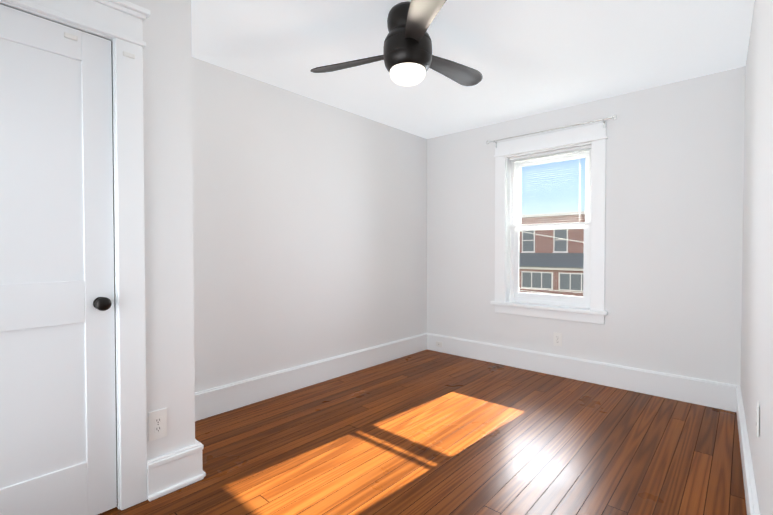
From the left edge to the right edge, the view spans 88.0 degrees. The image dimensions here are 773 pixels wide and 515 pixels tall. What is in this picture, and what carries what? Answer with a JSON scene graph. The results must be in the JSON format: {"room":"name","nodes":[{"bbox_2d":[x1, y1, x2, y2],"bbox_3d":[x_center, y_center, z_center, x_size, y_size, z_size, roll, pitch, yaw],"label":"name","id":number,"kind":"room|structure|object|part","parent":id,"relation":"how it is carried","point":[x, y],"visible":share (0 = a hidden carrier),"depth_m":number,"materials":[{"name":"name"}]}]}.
{"room":"empty bedroom","nodes":[
{"label":"empty bedroom","id":0,"kind":"room"},
{"bbox_2d":[126,0,194,460],"bbox_3d":[-1.403,-0.098,1.583,0.110,2.430,1.200,1,1,42],"label":"wall","id":1,"kind":"structure","parent":0,"point":[168,184],"depth_m":1.91,"materials":[{"name":"paint"}]},
{"bbox_2d":[0,4,116,514],"bbox_3d":[-1.433,0.087,1.456,0.104,2.041,0.762,1,1,42],"label":"closet door","id":2,"kind":"structure","parent":1,"relation":"in","point":[57,396],"depth_m":1.61,"materials":[{"name":"white paint"}]},
{"bbox_2d":[64,32,77,40],"bbox_3d":[-1.282,-0.897,1.625,0.008,0.020,0.045,1,1,42],"label":"pad","id":3,"kind":"object","parent":2,"relation":"attached to","point":[70,36],"visible":1,"depth_m":1.62,"materials":[{"name":"white plastic"}]},
{"bbox_3d":[-1.200,0.195,1.690,0.068,0.058,0.058,1,1,42],"label":"knob","id":4,"kind":"part","parent":2,"relation":"part of","materials":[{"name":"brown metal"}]},
{"bbox_2d":[0,0,149,509],"bbox_3d":[-1.463,0.008,1.481,0.160,2.222,1.036,1,1,42],"label":"door frame","id":5,"kind":"structure","parent":1,"relation":"attached to","point":[119,22],"depth_m":1.76,"materials":[{"name":"white paint"}]},
{"bbox_2d":[148,408,166,441],"bbox_3d":[-1.073,0.784,1.878,0.009,0.135,0.078,1,1,42],"label":"electrical outlet","id":6,"kind":"object","parent":1,"relation":"attached to","point":[157,424],"visible":1,"depth_m":1.88,"materials":[{"name":"white plastic"}]},
{"bbox_2d":[147,439,205,500],"bbox_3d":[-1.267,1.019,2.165,0.742,0.175,0.265,1,1,42],"label":"baseboard","id":7,"kind":"structure","parent":1,"relation":"attached to","point":[170,472],"depth_m":1.91,"materials":[{"name":"white paint"}]},
{"bbox_2d":[192,57,426,391],"bbox_3d":[-1.019,-0.126,3.165,0.250,2.430,4.670,1,1,42],"label":"wall","id":8,"kind":"structure","parent":0,"point":[309,230],"depth_m":3.27,"materials":[{"name":"paint"}]},
{"bbox_2d":[195,333,426,420],"bbox_3d":[-0.499,0.987,3.557,0.026,0.190,2.920,1,1,42],"label":"baseboard","id":9,"kind":"structure","parent":8,"relation":"attached to","point":[210,402],"depth_m":3.27,"materials":[{"name":"white paint"}]},
{"bbox_2d":[98,350,746,514],"bbox_3d":[0.154,1.167,2.136,3.500,0.120,4.670,1,1,42],"label":"floor","id":10,"kind":"structure","parent":0,"point":[427,432],"depth_m":2.29,"materials":[{"name":"brown wood"}]},
{"bbox_2d":[191,0,754,138],"bbox_3d":[0.154,-1.382,2.091,3.500,0.120,4.670,1,1,42],"label":"ceiling","id":11,"kind":"structure","parent":0,"point":[524,58],"depth_m":2.56,"materials":[{"name":"paint"}]},
{"bbox_2d":[310,0,482,86],"bbox_3d":[0.143,-1.133,2.266,1.045,0.384,1.001,1,1,42],"label":"fan","id":12,"kind":"object","parent":11,"relation":"hanging from","point":[408,58],"visible":1,"depth_m":2.08,"materials":[{"name":"black metal"}]},
{"bbox_3d":[-0.205,-1.108,2.288,0.498,0.041,0.251,1,1,42],"label":"blade","id":13,"kind":"part","parent":12,"relation":"part of","materials":[{"name":"grey"}]},
{"bbox_3d":[0.161,-1.100,1.828,0.434,0.041,0.373,1,1,42],"label":"blade","id":14,"kind":"part","parent":12,"relation":"part of","materials":[{"name":"grey"}]},
{"bbox_3d":[0.393,-1.109,2.366,0.173,0.041,0.518,1,1,42],"label":"blade","id":15,"kind":"part","parent":12,"relation":"part of","materials":[{"name":"grey"}]},
{"bbox_2d":[427,66,744,384],"bbox_3d":[1.648,-0.136,3.742,3.450,2.430,0.250,1,1,42],"label":"wall","id":16,"kind":"structure","parent":0,"point":[674,219],"depth_m":3.21,"materials":[{"name":"paint"}]},
{"bbox_2d":[490,122,607,323],"bbox_3d":[1.519,-0.291,3.768,1.058,1.704,0.220,1,1,42],"label":"window","id":17,"kind":"structure","parent":16,"relation":"in","point":[513,197],"depth_m":3.72,"materials":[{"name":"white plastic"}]},
{"bbox_3d":[1.514,-0.643,3.752,0.759,0.690,0.026,1,1,42],"label":"window blind rails","id":18,"kind":"part","parent":17,"relation":"part of","materials":[{"name":"white plastic"}]},
{"bbox_3d":[1.553,0.045,3.808,0.617,0.623,0.008,1,1,42],"label":"glass","id":19,"kind":"part","parent":17,"relation":"part of","materials":[{"name":"clear glass"}]},
{"bbox_3d":[1.553,0.055,3.808,0.707,0.723,0.030,1,1,42],"label":"window sash","id":20,"kind":"part","parent":17,"relation":"part of","materials":[{"name":"white wood"}]},
{"bbox_2d":[486,115,616,147],"bbox_3d":[1.454,-1.135,3.670,1.174,0.082,0.050,1,1,42],"label":"curtain rod","id":21,"kind":"object","parent":17,"relation":"attached to","point":[604,119],"visible":1,"depth_m":3.56,"materials":[{"name":"silver metal"}]},
{"bbox_3d":[1.577,-0.613,3.823,0.707,0.691,0.030,1,1,42],"label":"window sash","id":22,"kind":"part","parent":17,"relation":"part of","materials":[{"name":"white wood"}]},
{"bbox_2d":[553,332,561,345],"bbox_3d":[1.565,0.748,3.658,0.075,0.120,0.009,1,1,42],"label":"electrical outlet","id":23,"kind":"object","parent":16,"relation":"attached to","point":[557,340],"visible":1,"depth_m":3.65,"materials":[{"name":"white plastic"}]},
{"bbox_2d":[427,333,732,409],"bbox_3d":[1.474,0.984,3.732,2.670,0.191,0.026,1,1,42],"label":"baseboard","id":24,"kind":"structure","parent":16,"relation":"attached to","point":[714,394],"depth_m":3.42,"materials":[{"name":"white paint"}]},
{"bbox_2d":[740,0,772,514],"bbox_3d":[1.259,-0.090,1.123,0.403,2.430,4.170,1,1,42],"label":"wall","id":25,"kind":"structure","parent":0,"point":[756,384],"depth_m":1.62,"materials":[{"name":"paint"}]},
{"bbox_2d":[727,385,759,514],"bbox_3d":[1.156,1.028,1.234,0.179,0.191,4.171,1,1,42],"label":"baseboard","id":26,"kind":"structure","parent":25,"relation":"attached to","point":[752,506],"depth_m":1.94,"materials":[{"name":"white paint"}]},
{"bbox_2d":[756,401,759,436],"bbox_3d":[1.423,0.618,1.532,0.010,0.115,0.075,1,1,42],"label":"electrical outlet","id":27,"kind":"object","parent":25,"relation":"attached to","point":[757,419],"visible":0.94,"depth_m":1.51,"materials":[{"name":"white plastic"}]},
{"bbox_3d":[11.949,3.879,32.490,100.000,0.200,55.800,1,1,42],"label":"ground","id":28,"kind":"structure","parent":0,"visible":0},
{"bbox_2d":[519,214,584,307],"bbox_3d":[8.177,0.903,28.232,48.000,7.500,5.100,1,1,42],"label":"brick house","id":29,"kind":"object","parent":28,"relation":"on","point":[543,239],"depth_m":26.57,"materials":[{"name":"red brick"}]},
{"bbox_2d":[519,253,583,268],"bbox_3d":[7.777,0.101,27.771,48.000,0.840,4.300,1,1,42],"label":"roof","id":30,"kind":"structure","parent":29,"relation":"on","point":[565,261],"depth_m":25.03,"materials":[{"name":"grey"}]},
{"bbox_2d":[519,211,584,291],"bbox_3d":[8.127,-0.611,28.149,48.000,4.830,5.250,1,1,42],"label":"window frames","id":31,"kind":"object","parent":29,"relation":"attached to","point":[554,214],"depth_m":24.60,"materials":[{"name":"white"}]},
{"bbox_2d":[523,231,533,250],"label":"glass","id":32,"kind":"object","parent":31,"relation":"attached to","point":[526,244],"depth_m":28.47,"materials":[{"name":"grey"}]},
{"bbox_2d":[522,272,550,287],"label":"glass","id":33,"kind":"object","parent":31,"relation":"attached to","point":[526,282],"depth_m":24.01,"materials":[{"name":"grey glass"}]},
{"bbox_2d":[554,229,566,250],"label":"glass","id":34,"kind":"object","parent":31,"relation":"attached to","point":[558,244],"depth_m":26.99,"materials":[{"name":"grey"}]},
{"bbox_2d":[560,274,582,289],"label":"glass","id":35,"kind":"object","parent":31,"relation":"attached to","point":[575,284],"depth_m":22.67,"materials":[{"name":"grey glass"}]},
{"label":"outside","id":36,"kind":"structure","parent":0,"visible":0},
{"bbox_2d":[519,231,583,295],"bbox_3d":[3.926,-0.049,7.379,7.533,1.783,1.441,1,1,39],"label":"wire","id":37,"kind":"object","parent":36,"point":[549,290],"depth_m":7.76,"materials":[{"name":"white"}]}
]}

